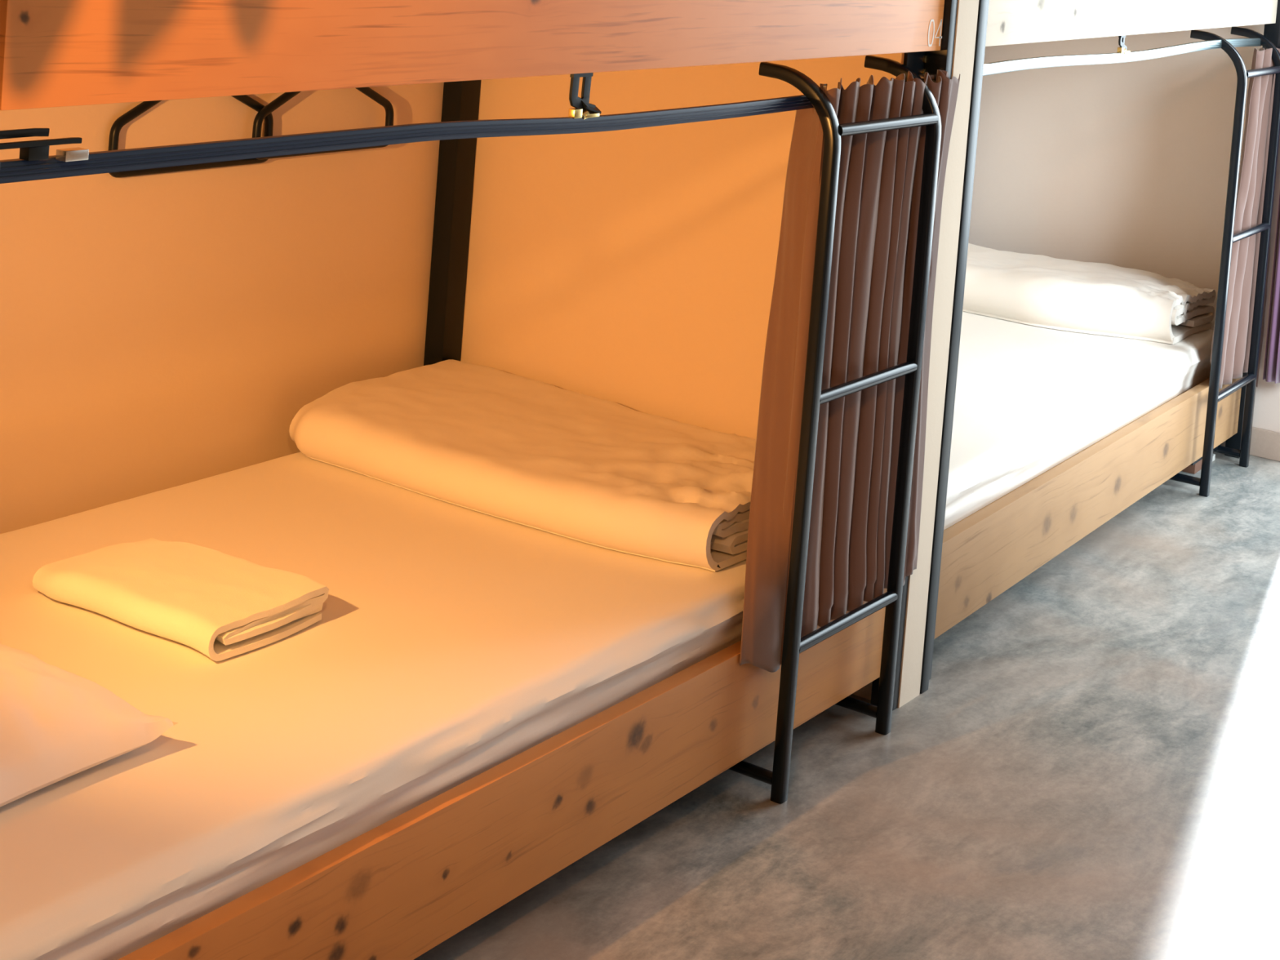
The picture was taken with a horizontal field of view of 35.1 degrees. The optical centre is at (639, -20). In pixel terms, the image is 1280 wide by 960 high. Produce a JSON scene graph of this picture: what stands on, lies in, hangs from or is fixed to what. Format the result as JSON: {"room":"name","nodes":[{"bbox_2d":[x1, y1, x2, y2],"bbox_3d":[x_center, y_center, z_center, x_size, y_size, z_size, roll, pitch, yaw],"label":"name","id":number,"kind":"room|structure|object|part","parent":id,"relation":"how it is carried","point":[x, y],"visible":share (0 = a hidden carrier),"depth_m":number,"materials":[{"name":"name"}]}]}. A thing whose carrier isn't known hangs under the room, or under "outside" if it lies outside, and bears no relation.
{"room":"dormitory","nodes":[
{"label":"dormitory","id":0,"kind":"room"},
{"bbox_2d":[0,82,444,533],"bbox_3d":[-1.169,-0.118,3.010,0.130,2.600,7.220,6,4,34],"label":"wall","id":1,"kind":"structure","parent":0,"point":[161,331],"depth_m":3.56,"materials":[{"name":"beige paint"}]},
{"bbox_2d":[460,53,904,700],"bbox_3d":[0.130,-0.062,3.843,1.076,2.600,0.089,6,4,34],"label":"wall partition","id":2,"kind":"structure","parent":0,"point":[634,268],"depth_m":3.88,"materials":[{"name":"beige paint"}]},
{"bbox_2d":[897,0,978,707],"bbox_3d":[0.576,-0.012,3.539,0.008,2.600,0.080,6,4,34],"label":"partition wall","id":3,"kind":"structure","parent":2,"relation":"attached to","point":[967,10],"depth_m":3.57,"materials":[{"name":"white paint"}]},
{"bbox_2d":[920,0,987,693],"bbox_3d":[0.595,0.087,3.597,0.028,2.400,0.030,6,4,34],"label":"bed post","id":4,"kind":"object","parent":2,"relation":"attached to","point":[982,9],"depth_m":3.62,"materials":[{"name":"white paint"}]},
{"bbox_2d":[413,451,1279,959],"bbox_3d":[0.235,1.396,2.048,3.800,0.100,7.220,6,4,34],"label":"floor","id":5,"kind":"structure","parent":0,"point":[1086,766],"depth_m":3.20,"materials":[{"name":"concrete"}]},
{"bbox_2d":[0,0,957,959],"bbox_3d":[-0.475,0.038,2.970,1.080,2.400,2.048,6,4,34],"label":"bunk bed","id":6,"kind":"object","parent":5,"relation":"on","point":[401,888],"visible":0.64,"depth_m":2.58,"materials":[{"name":"brown wood"}]},
{"bbox_2d":[0,451,746,959],"bbox_3d":[-0.526,0.955,3.018,0.988,0.105,1.960,6,4,34],"label":"mattress","id":7,"kind":"object","parent":6,"relation":"on","point":[450,642],"visible":0.58,"depth_m":2.73,"materials":[{"name":"white fabric"}]},
{"bbox_2d":[0,644,178,807],"bbox_3d":[-0.909,0.843,2.410,0.570,0.121,0.430,6,4,31],"label":"pillow","id":8,"kind":"object","parent":7,"relation":"on","point":[57,724],"visible":1,"depth_m":2.36,"materials":[{"name":"white fabric"}]},
{"bbox_2d":[32,537,328,661],"bbox_3d":[-0.656,0.871,2.899,0.373,0.052,0.253,6,4,34],"label":"towel","id":9,"kind":"object","parent":7,"relation":"on","point":[219,605],"visible":1,"depth_m":2.85,"materials":[{"name":"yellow fabric"}]},
{"bbox_2d":[288,359,755,571],"bbox_3d":[-0.134,0.845,3.616,0.947,0.110,0.534,6,4,34],"label":"duvet","id":10,"kind":"object","parent":7,"relation":"on","point":[490,441],"visible":0.91,"depth_m":3.50,"materials":[{"name":"white fabric"}]},
{"bbox_3d":[-0.342,-0.010,4.074,0.048,2.400,0.060,6,4,34],"label":"frame post","id":11,"kind":"part","parent":6,"relation":"part of","materials":[{"name":"black metal"}]},
{"bbox_2d":[0,72,936,183],"bbox_3d":[-0.062,0.161,2.683,0.032,0.084,1.992,6,4,34],"label":"rail","id":12,"kind":"object","parent":6,"relation":"attached to","point":[34,162],"visible":0.78,"depth_m":2.29,"materials":[{"name":"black metal"}]},
{"bbox_2d":[739,69,959,672],"bbox_3d":[0.329,0.616,3.334,0.094,0.934,0.572,6,4,34],"label":"curtain","id":13,"kind":"object","parent":12,"relation":"hanging from","point":[881,172],"visible":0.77,"depth_m":3.28,"materials":[{"name":"brown fabric"}]},
{"bbox_3d":[0.523,0.086,3.512,0.042,2.400,0.026,6,4,34],"label":"frame post","id":14,"kind":"part","parent":6,"relation":"part of","materials":[{"name":"black paint"}]},
{"bbox_3d":[0.477,0.142,3.499,0.007,0.076,0.084,6,4,34],"label":"corner plate","id":15,"kind":"part","parent":6,"relation":"part of","materials":[{"name":"black paint"}]},
{"bbox_2d":[728,55,941,804],"bbox_3d":[0.242,0.700,3.373,0.311,1.150,0.374,6,4,34],"label":"ladder","id":16,"kind":"object","parent":5,"relation":"on","point":[793,644],"visible":0.89,"depth_m":3.19,"materials":[{"name":"black metal"}]},
{"bbox_3d":[0.210,0.707,3.183,0.146,1.150,0.024,6,4,34],"label":"rail","id":17,"kind":"part","parent":16,"relation":"part of","materials":[{"name":"black metal"}]},
{"bbox_3d":[0.408,0.707,3.471,0.146,1.150,0.024,6,4,34],"label":"rail","id":18,"kind":"part","parent":16,"relation":"part of","materials":[{"name":"black metal"}]},
{"bbox_2d":[928,0,1279,679],"bbox_3d":[0.733,0.037,4.761,1.010,2.400,2.060,6,4,32],"label":"bunk bed","id":19,"kind":"object","parent":5,"relation":"on","point":[984,554],"visible":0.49,"depth_m":4.27,"materials":[{"name":"brown wood"}]},
{"bbox_3d":[0.602,0.085,3.648,0.036,2.400,0.036,6,4,32],"label":"frame post","id":20,"kind":"part","parent":19,"relation":"part of","materials":[{"name":"black paint"}]},
{"bbox_2d":[943,311,1213,530],"bbox_3d":[0.673,0.950,4.799,0.906,0.112,1.975,6,4,32],"label":"mattress","id":21,"kind":"object","parent":19,"relation":"on","point":[1028,398],"visible":0.34,"depth_m":4.63,"materials":[{"name":"white fabric"}]},
{"bbox_2d":[962,243,1215,344],"bbox_3d":[1.066,0.823,5.444,0.844,0.133,0.424,6,4,32],"label":"duvet","id":22,"kind":"object","parent":21,"relation":"on","point":[1102,299],"visible":0.77,"depth_m":5.25,"materials":[{"name":"white fabric"}]},
{"bbox_2d":[982,35,1262,75],"bbox_3d":[1.118,0.146,4.487,0.026,0.063,1.934,6,4,32],"label":"rail","id":23,"kind":"object","parent":19,"relation":"attached to","point":[1122,55],"visible":0.89,"depth_m":4.32,"materials":[{"name":"silver metal"}]},
{"bbox_2d":[1209,48,1279,388],"bbox_3d":[1.588,0.636,5.272,0.032,0.928,0.450,6,4,32],"label":"curtain","id":24,"kind":"object","parent":23,"relation":"hanging from","point":[1255,143],"visible":0.67,"depth_m":5.23,"materials":[{"name":"brown fabric"}]},
{"bbox_3d":[1.681,0.078,5.362,0.040,2.400,0.032,6,4,32],"label":"frame post","id":25,"kind":"part","parent":19,"relation":"part of","materials":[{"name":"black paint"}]},
{"bbox_2d":[1169,26,1279,497],"bbox_3d":[1.418,0.693,5.229,0.311,1.150,0.377,6,4,32],"label":"ladder","id":26,"kind":"object","parent":5,"relation":"on","point":[1215,396],"visible":0.93,"depth_m":5.04,"materials":[{"name":"black metal"}]},
{"bbox_3d":[1.393,0.701,5.036,0.146,1.150,0.024,6,4,32],"label":"rail","id":27,"kind":"part","parent":26,"relation":"part of","materials":[{"name":"black metal"}]},
{"bbox_3d":[1.581,0.700,5.335,0.146,1.150,0.024,6,4,32],"label":"rail","id":28,"kind":"part","parent":26,"relation":"part of","materials":[{"name":"black metal"}]},
{"bbox_2d":[968,24,1279,432],"bbox_3d":[2.459,0.057,4.985,3.900,2.600,0.140,6,4,34],"label":"wall","id":29,"kind":"structure","parent":0,"point":[1124,164],"depth_m":5.67,"materials":[{"name":"paint"}]},
{"bbox_2d":[1221,426,1279,461],"bbox_3d":[1.280,1.197,5.699,1.090,0.075,0.014,6,4,34],"label":"baseboard","id":30,"kind":"structure","parent":29,"relation":"attached to","point":[1264,443],"depth_m":5.42,"materials":[{"name":"beige wood"}]},
{"bbox_2d":[1262,194,1279,383],"bbox_3d":[1.768,0.079,5.319,0.084,1.985,0.038,6,4,34],"label":"door curtain","id":31,"kind":"object","parent":29,"relation":"hanging from","point":[1272,358],"visible":1,"depth_m":5.37,"materials":[{"name":"purple fabric"}]},
{"bbox_3d":[-0.743,0.101,3.502,0.055,0.015,0.010,6,4,34],"label":"wall hook","id":32,"kind":"object","parent":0,"visible":0},
{"bbox_2d":[107,94,273,177],"bbox_3d":[-0.768,0.211,3.510,0.016,0.238,0.377,6,4,34],"label":"clothes hanger","id":33,"kind":"object","parent":32,"relation":"hanging from","point":[136,111],"visible":0.45,"depth_m":3.46,"materials":[{"name":"black paint"}]},
{"bbox_3d":[-0.562,0.101,3.766,0.055,0.015,0.010,6,4,34],"label":"wall hook","id":34,"kind":"object","parent":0,"visible":0},
{"bbox_2d":[252,87,393,159],"bbox_3d":[-0.579,0.207,3.757,0.016,0.228,0.372,6,4,34],"label":"clothes hanger","id":35,"kind":"object","parent":34,"relation":"hanging from","point":[285,97],"visible":0.35,"depth_m":3.68,"materials":[{"name":"black paint"}]}
]}

